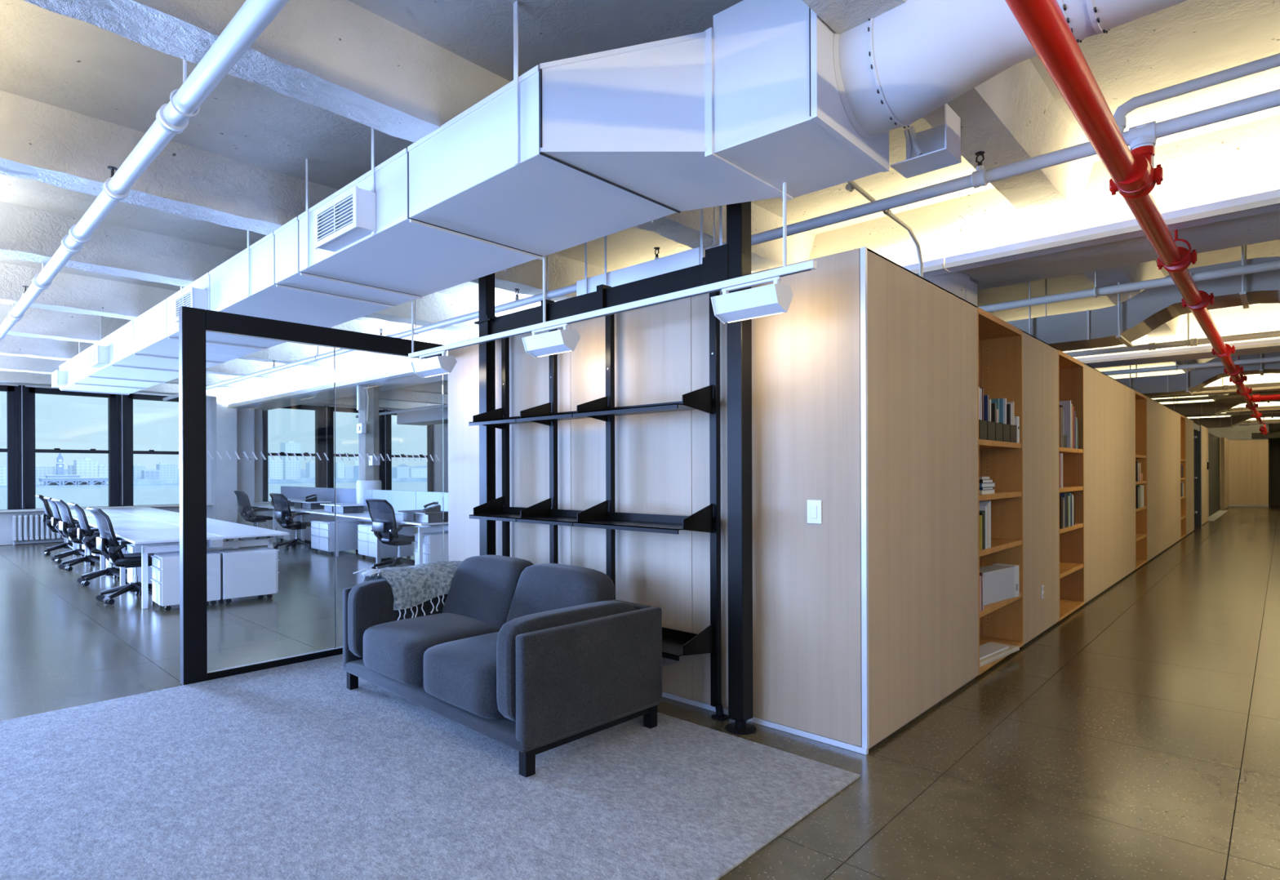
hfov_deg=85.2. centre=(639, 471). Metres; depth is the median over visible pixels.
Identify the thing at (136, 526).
desk
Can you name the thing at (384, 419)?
window
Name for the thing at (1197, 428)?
door
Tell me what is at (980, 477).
book
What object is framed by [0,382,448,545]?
wall
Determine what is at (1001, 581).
box
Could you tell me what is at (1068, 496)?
book
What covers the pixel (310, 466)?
apartment tower
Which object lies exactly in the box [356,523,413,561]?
drawer pedestal
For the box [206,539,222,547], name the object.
cable tray
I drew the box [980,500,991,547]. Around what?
book
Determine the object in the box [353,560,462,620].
throw blanket
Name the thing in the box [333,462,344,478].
apartment tower
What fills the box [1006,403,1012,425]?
magazine
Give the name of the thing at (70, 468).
block
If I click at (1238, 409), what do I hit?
pipe
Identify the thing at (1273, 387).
uplight
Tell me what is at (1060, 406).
book
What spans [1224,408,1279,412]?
uplight
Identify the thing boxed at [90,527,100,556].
drawer pedestal
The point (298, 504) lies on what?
shelf
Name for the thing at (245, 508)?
chair
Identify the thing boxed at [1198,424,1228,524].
wall
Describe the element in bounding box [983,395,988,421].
magazine
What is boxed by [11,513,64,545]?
radiator
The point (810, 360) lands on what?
wall
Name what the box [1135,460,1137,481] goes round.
book
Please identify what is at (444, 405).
pipe
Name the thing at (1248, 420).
pipe
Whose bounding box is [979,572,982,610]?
book
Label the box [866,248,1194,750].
wall
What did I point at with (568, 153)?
air duct
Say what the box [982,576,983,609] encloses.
book
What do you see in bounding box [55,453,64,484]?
clock tower
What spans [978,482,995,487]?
book
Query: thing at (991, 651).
book
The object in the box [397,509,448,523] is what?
shelf
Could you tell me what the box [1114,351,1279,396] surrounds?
duct
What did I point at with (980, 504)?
book
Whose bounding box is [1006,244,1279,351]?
duct
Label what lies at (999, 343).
bookcase
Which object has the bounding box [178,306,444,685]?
glass wall
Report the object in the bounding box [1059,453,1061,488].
book
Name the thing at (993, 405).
magazine
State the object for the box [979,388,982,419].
magazine
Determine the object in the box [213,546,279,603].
drawer pedestal
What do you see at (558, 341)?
hood
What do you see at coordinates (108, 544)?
chair
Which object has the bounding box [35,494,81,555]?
chair
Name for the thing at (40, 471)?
block
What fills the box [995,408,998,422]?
magazine
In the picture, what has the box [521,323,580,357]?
lamp
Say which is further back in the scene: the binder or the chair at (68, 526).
the chair at (68, 526)
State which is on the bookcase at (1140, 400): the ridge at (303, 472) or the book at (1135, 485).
the book at (1135, 485)
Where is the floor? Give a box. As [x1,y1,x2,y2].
[0,505,1279,879]
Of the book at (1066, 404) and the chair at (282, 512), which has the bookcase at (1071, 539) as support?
the book at (1066, 404)
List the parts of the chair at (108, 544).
frame, backrest, leg, arm, leg, seat, leg, leg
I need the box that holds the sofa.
[342,555,662,777]
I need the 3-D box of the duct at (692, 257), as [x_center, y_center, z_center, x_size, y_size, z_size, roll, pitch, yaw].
[0.151,-1.728,5.191,1.432,0.745,0.410,0,0,43]
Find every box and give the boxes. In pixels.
[889,103,960,178]
[979,563,1019,605]
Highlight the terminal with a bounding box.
[37,475,108,485]
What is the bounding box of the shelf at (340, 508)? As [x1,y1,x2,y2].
[320,502,365,513]
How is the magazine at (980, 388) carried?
in the file holder at (982, 424)
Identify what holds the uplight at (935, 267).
attached to the ceiling
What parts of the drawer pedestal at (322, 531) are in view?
drawer, drawer, drawer, drawer, drawer, drawer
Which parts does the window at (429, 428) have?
sash rail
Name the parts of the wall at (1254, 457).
panel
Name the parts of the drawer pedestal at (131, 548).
drawer, drawer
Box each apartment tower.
[267,456,282,479]
[280,440,301,479]
[305,461,315,478]
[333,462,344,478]
[344,466,353,478]
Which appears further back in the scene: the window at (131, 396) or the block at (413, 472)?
the block at (413, 472)
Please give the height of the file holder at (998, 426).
0.260 m
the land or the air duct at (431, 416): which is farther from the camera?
the land
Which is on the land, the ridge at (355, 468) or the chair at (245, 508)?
the ridge at (355, 468)
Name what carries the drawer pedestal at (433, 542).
on the floor
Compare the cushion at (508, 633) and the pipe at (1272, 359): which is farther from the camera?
the pipe at (1272, 359)
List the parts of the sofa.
leg, panel, leg, panel, leg rail, panel, leg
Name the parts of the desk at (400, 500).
leg frame, leg frame, leg frame, leg frame, leg frame, leg frame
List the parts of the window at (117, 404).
sash rail, sash chain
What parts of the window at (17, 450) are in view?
sash rail, frame, sash chain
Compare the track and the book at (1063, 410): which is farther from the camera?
the book at (1063, 410)
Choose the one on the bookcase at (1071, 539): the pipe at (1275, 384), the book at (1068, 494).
the book at (1068, 494)
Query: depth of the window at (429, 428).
20.97 m
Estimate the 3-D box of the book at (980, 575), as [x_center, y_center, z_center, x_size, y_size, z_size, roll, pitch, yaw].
[2.278,0.846,4.907,0.230,0.240,0.028,0,0,43]
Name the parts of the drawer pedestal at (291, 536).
drawer, drawer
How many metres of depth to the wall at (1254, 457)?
26.77 m
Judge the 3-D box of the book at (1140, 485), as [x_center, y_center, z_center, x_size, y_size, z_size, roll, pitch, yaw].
[7.274,0.362,10.301,0.220,0.330,0.120,0,0,43]
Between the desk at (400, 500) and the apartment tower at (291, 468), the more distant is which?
the apartment tower at (291, 468)
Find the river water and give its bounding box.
[0,481,426,509]
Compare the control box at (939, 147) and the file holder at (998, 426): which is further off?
the file holder at (998, 426)
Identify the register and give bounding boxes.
[51,369,66,387]
[88,344,109,368]
[174,286,208,322]
[314,186,376,252]
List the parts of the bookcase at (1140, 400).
shelf, shelf, shelf, shelf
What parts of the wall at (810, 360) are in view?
panel, panel, panel, panel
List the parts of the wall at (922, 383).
panel, panel, panel, panel, panel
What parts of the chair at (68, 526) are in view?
frame, backrest, leg, arm, leg, seat, leg, leg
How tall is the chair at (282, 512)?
1.051 m
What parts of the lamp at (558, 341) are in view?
plate, stem, plate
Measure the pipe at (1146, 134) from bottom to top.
0.690 m
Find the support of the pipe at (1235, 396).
hanging from the ceiling
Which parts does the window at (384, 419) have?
sash rail, sash chain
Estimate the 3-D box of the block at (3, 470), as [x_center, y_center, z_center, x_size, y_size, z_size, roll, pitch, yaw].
[-994.490,6.024,1081.598,23.000,31.130,23.816,0,0,43]
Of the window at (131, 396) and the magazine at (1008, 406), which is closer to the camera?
the magazine at (1008, 406)
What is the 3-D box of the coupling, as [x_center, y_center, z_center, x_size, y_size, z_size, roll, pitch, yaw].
[2.356,-1.464,3.268,0.096,0.090,0.096,0,0,43]
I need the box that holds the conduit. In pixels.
[845,180,923,277]
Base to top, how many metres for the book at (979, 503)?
0.320 m
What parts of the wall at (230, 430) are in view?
sill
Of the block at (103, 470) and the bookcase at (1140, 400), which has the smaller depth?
the bookcase at (1140, 400)
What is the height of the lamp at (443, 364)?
0.170 m
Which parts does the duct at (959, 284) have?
riser casing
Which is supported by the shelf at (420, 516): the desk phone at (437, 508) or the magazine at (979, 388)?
the desk phone at (437, 508)
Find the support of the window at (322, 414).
in the wall at (230, 430)
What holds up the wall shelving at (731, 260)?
on the floor
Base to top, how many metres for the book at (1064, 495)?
0.330 m
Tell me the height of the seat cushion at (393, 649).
0.296 m
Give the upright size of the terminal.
16.000 m
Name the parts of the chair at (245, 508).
backrest, frame, seat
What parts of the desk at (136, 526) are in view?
leg frame, leg frame, leg frame, leg frame, leg frame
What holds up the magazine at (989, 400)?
in the file holder at (990, 424)
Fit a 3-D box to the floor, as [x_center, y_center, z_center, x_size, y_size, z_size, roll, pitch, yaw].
[5.912,1.498,17.658,23.158,0.200,43.700,0,0,43]
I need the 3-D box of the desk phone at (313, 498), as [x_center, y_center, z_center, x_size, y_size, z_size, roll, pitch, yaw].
[-6.331,0.505,13.412,0.208,0.132,0.220,0,0,-27]
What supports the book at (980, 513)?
on the bookcase at (999, 343)
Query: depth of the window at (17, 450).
14.12 m
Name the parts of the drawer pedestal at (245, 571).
drawer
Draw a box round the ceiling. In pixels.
[0,0,1279,425]
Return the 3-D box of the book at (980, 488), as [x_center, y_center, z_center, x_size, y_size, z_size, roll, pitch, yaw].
[2.409,0.121,5.032,0.200,0.018,0.250,0,0,43]
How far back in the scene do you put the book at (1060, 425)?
6.59 m
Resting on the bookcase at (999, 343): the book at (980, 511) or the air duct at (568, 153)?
the book at (980, 511)
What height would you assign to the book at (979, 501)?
0.330 m
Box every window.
[0,385,29,512]
[28,386,128,511]
[128,393,179,507]
[262,404,330,501]
[330,406,388,489]
[388,410,433,492]
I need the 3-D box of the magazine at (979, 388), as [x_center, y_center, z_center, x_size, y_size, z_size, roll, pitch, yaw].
[2.282,-0.408,4.917,0.215,0.355,0.022,0,0,43]
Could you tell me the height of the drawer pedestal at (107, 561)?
0.555 m
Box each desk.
[64,506,288,608]
[250,486,448,564]
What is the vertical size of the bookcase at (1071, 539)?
2.517 m
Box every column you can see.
[355,384,381,524]
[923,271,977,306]
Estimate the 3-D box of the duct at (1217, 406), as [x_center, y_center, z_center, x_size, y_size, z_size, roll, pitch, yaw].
[13.500,-1.719,15.680,8.400,0.862,0.720,0,0,43]
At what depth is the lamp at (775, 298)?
3.39 m
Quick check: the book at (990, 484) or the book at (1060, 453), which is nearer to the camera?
the book at (990, 484)
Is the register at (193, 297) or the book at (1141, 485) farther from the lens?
the book at (1141, 485)
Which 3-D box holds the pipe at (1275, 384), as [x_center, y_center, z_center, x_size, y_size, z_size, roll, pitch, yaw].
[10.881,-1.821,12.776,8.700,0.639,0.098,0,0,43]
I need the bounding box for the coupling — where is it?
[1130,145,1155,165]
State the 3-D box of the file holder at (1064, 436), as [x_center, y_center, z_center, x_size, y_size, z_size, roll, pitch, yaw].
[4.022,-0.291,6.774,0.200,0.120,0.130,0,0,43]
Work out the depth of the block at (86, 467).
1152.59 m
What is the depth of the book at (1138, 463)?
10.16 m
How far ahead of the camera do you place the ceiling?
4.32 m
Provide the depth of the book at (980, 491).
4.93 m
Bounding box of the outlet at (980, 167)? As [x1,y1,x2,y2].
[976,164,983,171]
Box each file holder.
[978,419,986,439]
[986,420,995,440]
[991,420,1002,441]
[1000,422,1009,442]
[1006,422,1016,442]
[1063,435,1066,448]
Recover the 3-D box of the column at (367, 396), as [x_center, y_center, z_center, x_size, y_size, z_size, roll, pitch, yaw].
[-4.952,-0.065,12.725,0.431,3.005,0.684,0,0,-26]
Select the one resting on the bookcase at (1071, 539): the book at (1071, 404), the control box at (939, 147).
the book at (1071, 404)
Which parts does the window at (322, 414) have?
sash rail, sash chain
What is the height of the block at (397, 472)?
30.093 m
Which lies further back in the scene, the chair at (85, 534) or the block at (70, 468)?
the block at (70, 468)
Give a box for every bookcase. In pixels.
[977,306,1023,675]
[1057,349,1084,620]
[1134,390,1146,569]
[1180,414,1186,538]
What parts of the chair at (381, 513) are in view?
backrest, frame, leg, leg, arm, seat, leg, leg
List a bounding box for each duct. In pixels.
[51,0,1187,395]
[396,403,448,425]
[576,205,722,296]
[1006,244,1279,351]
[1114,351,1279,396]
[1162,391,1279,416]
[1190,409,1279,427]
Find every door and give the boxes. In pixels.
[1193,422,1201,527]
[1208,432,1227,520]
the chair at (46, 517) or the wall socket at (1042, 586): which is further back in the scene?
the chair at (46, 517)
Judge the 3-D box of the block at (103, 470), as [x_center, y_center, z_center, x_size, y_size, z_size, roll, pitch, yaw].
[-926.783,4.233,1203.365,21.000,34.212,17.982,0,0,43]
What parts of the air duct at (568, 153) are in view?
frame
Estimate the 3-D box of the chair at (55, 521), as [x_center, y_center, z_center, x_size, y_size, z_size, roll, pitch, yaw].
[-9.214,0.928,11.387,0.812,1.051,0.727,0,0,-41]
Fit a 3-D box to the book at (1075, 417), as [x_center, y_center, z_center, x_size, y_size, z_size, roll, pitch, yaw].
[4.351,-0.392,7.130,0.200,0.320,0.040,0,0,43]
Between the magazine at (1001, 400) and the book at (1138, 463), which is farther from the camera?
the book at (1138, 463)
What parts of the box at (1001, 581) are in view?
panel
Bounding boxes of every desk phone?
[305,493,316,502]
[422,502,440,511]
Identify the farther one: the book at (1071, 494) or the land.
the land
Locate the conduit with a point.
(851, 185)
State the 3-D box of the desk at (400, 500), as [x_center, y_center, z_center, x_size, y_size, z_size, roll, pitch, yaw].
[-5.275,0.879,12.872,1.520,1.120,8.296,0,0,-44]
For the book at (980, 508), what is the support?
on the bookcase at (999, 343)
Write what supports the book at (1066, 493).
on the bookcase at (1071, 539)
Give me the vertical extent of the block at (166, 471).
37.396 m
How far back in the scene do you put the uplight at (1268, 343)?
9.33 m
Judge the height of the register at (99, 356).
0.231 m
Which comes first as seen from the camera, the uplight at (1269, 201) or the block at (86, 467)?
the uplight at (1269, 201)
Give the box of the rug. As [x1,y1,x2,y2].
[0,653,860,879]
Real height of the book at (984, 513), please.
0.250 m
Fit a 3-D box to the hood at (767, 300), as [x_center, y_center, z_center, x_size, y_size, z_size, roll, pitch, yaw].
[0.550,-0.835,3.449,0.360,0.135,0.160,0,0,43]
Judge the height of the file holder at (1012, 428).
0.260 m
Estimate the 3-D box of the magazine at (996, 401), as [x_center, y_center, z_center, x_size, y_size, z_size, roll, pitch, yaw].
[2.587,-0.387,5.247,0.215,0.310,0.019,0,0,43]
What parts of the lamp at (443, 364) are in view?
plate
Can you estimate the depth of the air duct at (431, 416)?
17.94 m
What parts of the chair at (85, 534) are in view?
frame, backrest, leg, arm, leg, seat, leg, leg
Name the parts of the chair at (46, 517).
frame, backrest, leg, leg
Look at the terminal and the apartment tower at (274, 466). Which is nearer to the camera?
the terminal
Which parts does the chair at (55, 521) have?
frame, backrest, leg, leg, leg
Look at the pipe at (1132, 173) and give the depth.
3.05 m
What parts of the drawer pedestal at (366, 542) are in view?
drawer, drawer, drawer, drawer, drawer, drawer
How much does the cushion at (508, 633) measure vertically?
0.497 m
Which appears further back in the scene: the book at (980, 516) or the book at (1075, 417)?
the book at (1075, 417)
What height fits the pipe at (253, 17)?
0.533 m
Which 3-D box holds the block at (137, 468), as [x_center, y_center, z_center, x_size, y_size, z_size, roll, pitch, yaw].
[-892.904,4.078,1239.979,21.000,34.273,17.982,0,0,43]
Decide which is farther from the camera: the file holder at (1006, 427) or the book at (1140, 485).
the book at (1140, 485)
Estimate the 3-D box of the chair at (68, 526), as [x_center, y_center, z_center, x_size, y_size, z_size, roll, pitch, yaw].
[-8.337,0.924,10.492,0.727,1.051,0.812,0,0,44]
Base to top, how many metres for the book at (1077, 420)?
0.300 m
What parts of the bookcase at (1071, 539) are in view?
shelf, shelf, shelf, shelf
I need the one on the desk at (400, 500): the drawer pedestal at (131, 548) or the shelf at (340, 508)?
the shelf at (340, 508)
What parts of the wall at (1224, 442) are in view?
panel, panel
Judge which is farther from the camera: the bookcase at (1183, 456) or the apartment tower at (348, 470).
the apartment tower at (348, 470)
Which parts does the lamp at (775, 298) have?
plate, stem, stem, plate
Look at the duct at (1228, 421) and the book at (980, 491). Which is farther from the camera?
the duct at (1228, 421)
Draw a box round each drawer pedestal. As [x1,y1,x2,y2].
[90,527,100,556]
[106,536,128,569]
[125,542,179,583]
[150,550,220,610]
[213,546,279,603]
[275,513,319,540]
[310,519,361,554]
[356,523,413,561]
[413,531,448,564]
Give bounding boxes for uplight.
[227,366,414,408]
[902,257,950,277]
[944,188,1279,271]
[1075,338,1279,364]
[1151,386,1279,396]
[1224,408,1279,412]
[1236,422,1279,425]
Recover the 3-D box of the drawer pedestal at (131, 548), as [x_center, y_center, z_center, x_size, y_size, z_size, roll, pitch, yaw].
[-6.072,1.165,8.739,0.562,0.555,0.420,0,0,-44]
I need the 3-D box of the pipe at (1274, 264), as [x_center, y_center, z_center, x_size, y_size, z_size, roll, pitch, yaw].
[4.449,-1.832,5.825,8.700,0.569,0.098,0,0,43]
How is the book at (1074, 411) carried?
on the bookcase at (1071, 539)
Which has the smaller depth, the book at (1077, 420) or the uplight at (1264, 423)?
the book at (1077, 420)
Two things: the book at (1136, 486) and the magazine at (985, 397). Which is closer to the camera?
the magazine at (985, 397)
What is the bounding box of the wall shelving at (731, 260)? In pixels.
[468,201,755,734]
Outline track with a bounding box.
[408,182,817,358]
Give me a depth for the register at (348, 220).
4.07 m
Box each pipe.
[0,0,289,341]
[162,53,1279,400]
[355,404,448,417]
[977,259,1279,311]
[1004,0,1279,423]
[1065,313,1279,357]
[1100,356,1279,375]
[1153,391,1279,402]
[1185,410,1279,417]
[1194,377,1279,391]
[1226,404,1279,411]
[1241,419,1279,422]
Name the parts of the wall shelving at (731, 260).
post, shelf, shelf, rail, shelf, shelf, rail, rail, shelf, shelf, shelf, rail, post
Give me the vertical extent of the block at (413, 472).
28.228 m
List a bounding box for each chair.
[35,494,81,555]
[44,497,91,563]
[51,498,106,571]
[67,502,127,586]
[85,506,155,604]
[233,490,276,539]
[269,493,312,551]
[364,498,418,568]
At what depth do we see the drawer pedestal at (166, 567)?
7.24 m
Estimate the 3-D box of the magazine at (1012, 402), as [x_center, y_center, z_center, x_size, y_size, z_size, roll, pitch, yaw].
[2.852,-0.390,5.533,0.215,0.315,0.022,0,0,43]
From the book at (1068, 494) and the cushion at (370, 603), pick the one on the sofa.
the cushion at (370, 603)
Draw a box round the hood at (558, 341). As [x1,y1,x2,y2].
[523,329,571,356]
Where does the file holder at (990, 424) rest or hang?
on the bookcase at (999, 343)
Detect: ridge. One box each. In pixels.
[55,469,306,479]
[133,477,426,484]
[353,464,426,478]
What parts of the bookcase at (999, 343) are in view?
shelf, shelf, shelf, shelf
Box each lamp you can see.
[410,351,457,377]
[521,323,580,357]
[711,275,793,324]
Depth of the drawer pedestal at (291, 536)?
14.21 m
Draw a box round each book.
[978,476,989,479]
[978,479,993,483]
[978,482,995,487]
[978,486,993,489]
[978,488,995,494]
[978,501,990,547]
[978,502,989,548]
[978,503,987,548]
[978,506,986,548]
[979,510,985,549]
[979,512,983,550]
[979,515,982,550]
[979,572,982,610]
[979,575,981,611]
[979,641,1019,667]
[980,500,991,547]
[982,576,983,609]
[983,513,984,549]
[1058,400,1071,448]
[1059,404,1062,447]
[1059,407,1062,447]
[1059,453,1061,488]
[1059,453,1062,488]
[1059,492,1071,526]
[1059,493,1066,528]
[1059,496,1063,528]
[1062,409,1063,447]
[1063,497,1064,528]
[1066,493,1067,527]
[1067,496,1068,527]
[1068,496,1069,526]
[1071,404,1072,448]
[1071,493,1072,525]
[1072,406,1074,448]
[1073,497,1075,525]
[1074,410,1075,448]
[1075,417,1076,448]
[1076,419,1077,448]
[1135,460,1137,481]
[1135,484,1140,507]
[1135,485,1138,508]
[1137,462,1141,481]
[1140,484,1142,507]
[1141,484,1142,506]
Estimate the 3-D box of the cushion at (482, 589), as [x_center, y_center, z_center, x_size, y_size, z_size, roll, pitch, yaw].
[-1.016,0.797,4.628,0.747,0.450,0.311,0,0,44]
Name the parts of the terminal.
cornice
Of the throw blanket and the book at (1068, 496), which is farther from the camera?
the book at (1068, 496)
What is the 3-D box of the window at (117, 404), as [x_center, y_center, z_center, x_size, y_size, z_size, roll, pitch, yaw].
[-12.010,-0.476,14.929,0.286,2.600,1.660,0,0,43]
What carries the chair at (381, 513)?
on the floor
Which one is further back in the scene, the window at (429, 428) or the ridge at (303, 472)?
the ridge at (303, 472)
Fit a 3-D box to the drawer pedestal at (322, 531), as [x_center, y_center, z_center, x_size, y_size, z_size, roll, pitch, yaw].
[-5.455,1.163,12.489,0.592,0.555,0.840,0,0,-44]
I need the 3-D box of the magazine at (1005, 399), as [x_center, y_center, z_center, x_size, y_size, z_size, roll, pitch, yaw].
[2.710,-0.395,5.379,0.215,0.325,0.021,0,0,43]
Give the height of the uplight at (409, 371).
0.085 m
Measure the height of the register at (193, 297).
0.231 m
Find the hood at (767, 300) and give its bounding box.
[712,284,784,322]
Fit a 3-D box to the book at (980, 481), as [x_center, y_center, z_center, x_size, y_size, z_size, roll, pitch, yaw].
[2.405,0.068,5.028,0.200,0.025,0.240,0,0,43]
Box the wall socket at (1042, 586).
[1040,585,1044,599]
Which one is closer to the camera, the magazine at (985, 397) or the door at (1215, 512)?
the magazine at (985, 397)
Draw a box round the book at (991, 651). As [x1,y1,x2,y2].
[979,641,1019,667]
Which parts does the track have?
rod, rod, rod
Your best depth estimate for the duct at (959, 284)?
5.58 m
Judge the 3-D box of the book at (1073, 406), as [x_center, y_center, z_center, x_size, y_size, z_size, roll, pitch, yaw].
[4.262,-0.442,7.034,0.200,0.420,0.060,0,0,43]
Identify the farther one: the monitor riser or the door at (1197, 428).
the door at (1197, 428)
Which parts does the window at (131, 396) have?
sash rail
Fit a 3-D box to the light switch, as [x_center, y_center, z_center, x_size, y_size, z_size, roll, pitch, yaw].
[0.917,0.212,3.669,0.084,0.124,0.013,0,0,43]
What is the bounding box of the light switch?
[807,499,822,524]
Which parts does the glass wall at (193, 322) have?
post, pane, pane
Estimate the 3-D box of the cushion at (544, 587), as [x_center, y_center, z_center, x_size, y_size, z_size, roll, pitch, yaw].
[-0.484,0.795,4.114,0.747,0.450,0.311,0,0,44]
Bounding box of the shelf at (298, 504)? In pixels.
[290,500,331,509]
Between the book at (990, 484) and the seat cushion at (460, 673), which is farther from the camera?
the book at (990, 484)
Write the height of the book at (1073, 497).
0.280 m
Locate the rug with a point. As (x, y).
(289, 771)
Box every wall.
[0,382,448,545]
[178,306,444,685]
[447,246,873,755]
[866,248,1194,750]
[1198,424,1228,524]
[1207,423,1279,506]
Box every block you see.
[0,465,7,485]
[35,466,55,484]
[67,465,73,475]
[73,457,97,484]
[97,464,108,484]
[133,464,146,479]
[141,470,159,479]
[155,462,177,479]
[392,466,409,478]
[408,467,426,477]
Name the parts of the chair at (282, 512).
backrest, frame, leg, leg, arm, seat, leg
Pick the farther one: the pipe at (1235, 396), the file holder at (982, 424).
the pipe at (1235, 396)
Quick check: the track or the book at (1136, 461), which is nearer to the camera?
the track
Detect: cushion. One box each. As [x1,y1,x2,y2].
[347,578,447,657]
[363,613,500,687]
[423,631,506,719]
[441,555,533,629]
[496,600,635,721]
[506,563,614,622]
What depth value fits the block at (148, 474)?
1217.67 m
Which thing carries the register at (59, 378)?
attached to the air duct at (568, 153)
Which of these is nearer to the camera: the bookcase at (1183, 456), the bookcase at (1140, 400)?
the bookcase at (1140, 400)
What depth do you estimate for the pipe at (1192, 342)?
8.35 m
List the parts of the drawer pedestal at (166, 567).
drawer, drawer, drawer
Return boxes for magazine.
[978,387,980,419]
[979,387,983,420]
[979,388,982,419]
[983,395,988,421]
[988,399,991,421]
[991,398,999,422]
[991,403,995,422]
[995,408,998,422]
[999,398,1004,423]
[1004,398,1006,423]
[1006,401,1014,425]
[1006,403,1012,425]
[1006,404,1010,424]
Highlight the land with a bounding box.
[0,480,426,487]
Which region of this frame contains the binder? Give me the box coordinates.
[1014,416,1019,443]
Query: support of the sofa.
on the rug
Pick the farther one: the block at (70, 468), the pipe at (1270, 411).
the block at (70, 468)
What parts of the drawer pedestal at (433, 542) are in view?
drawer, drawer, drawer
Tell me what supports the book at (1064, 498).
on the bookcase at (1071, 539)

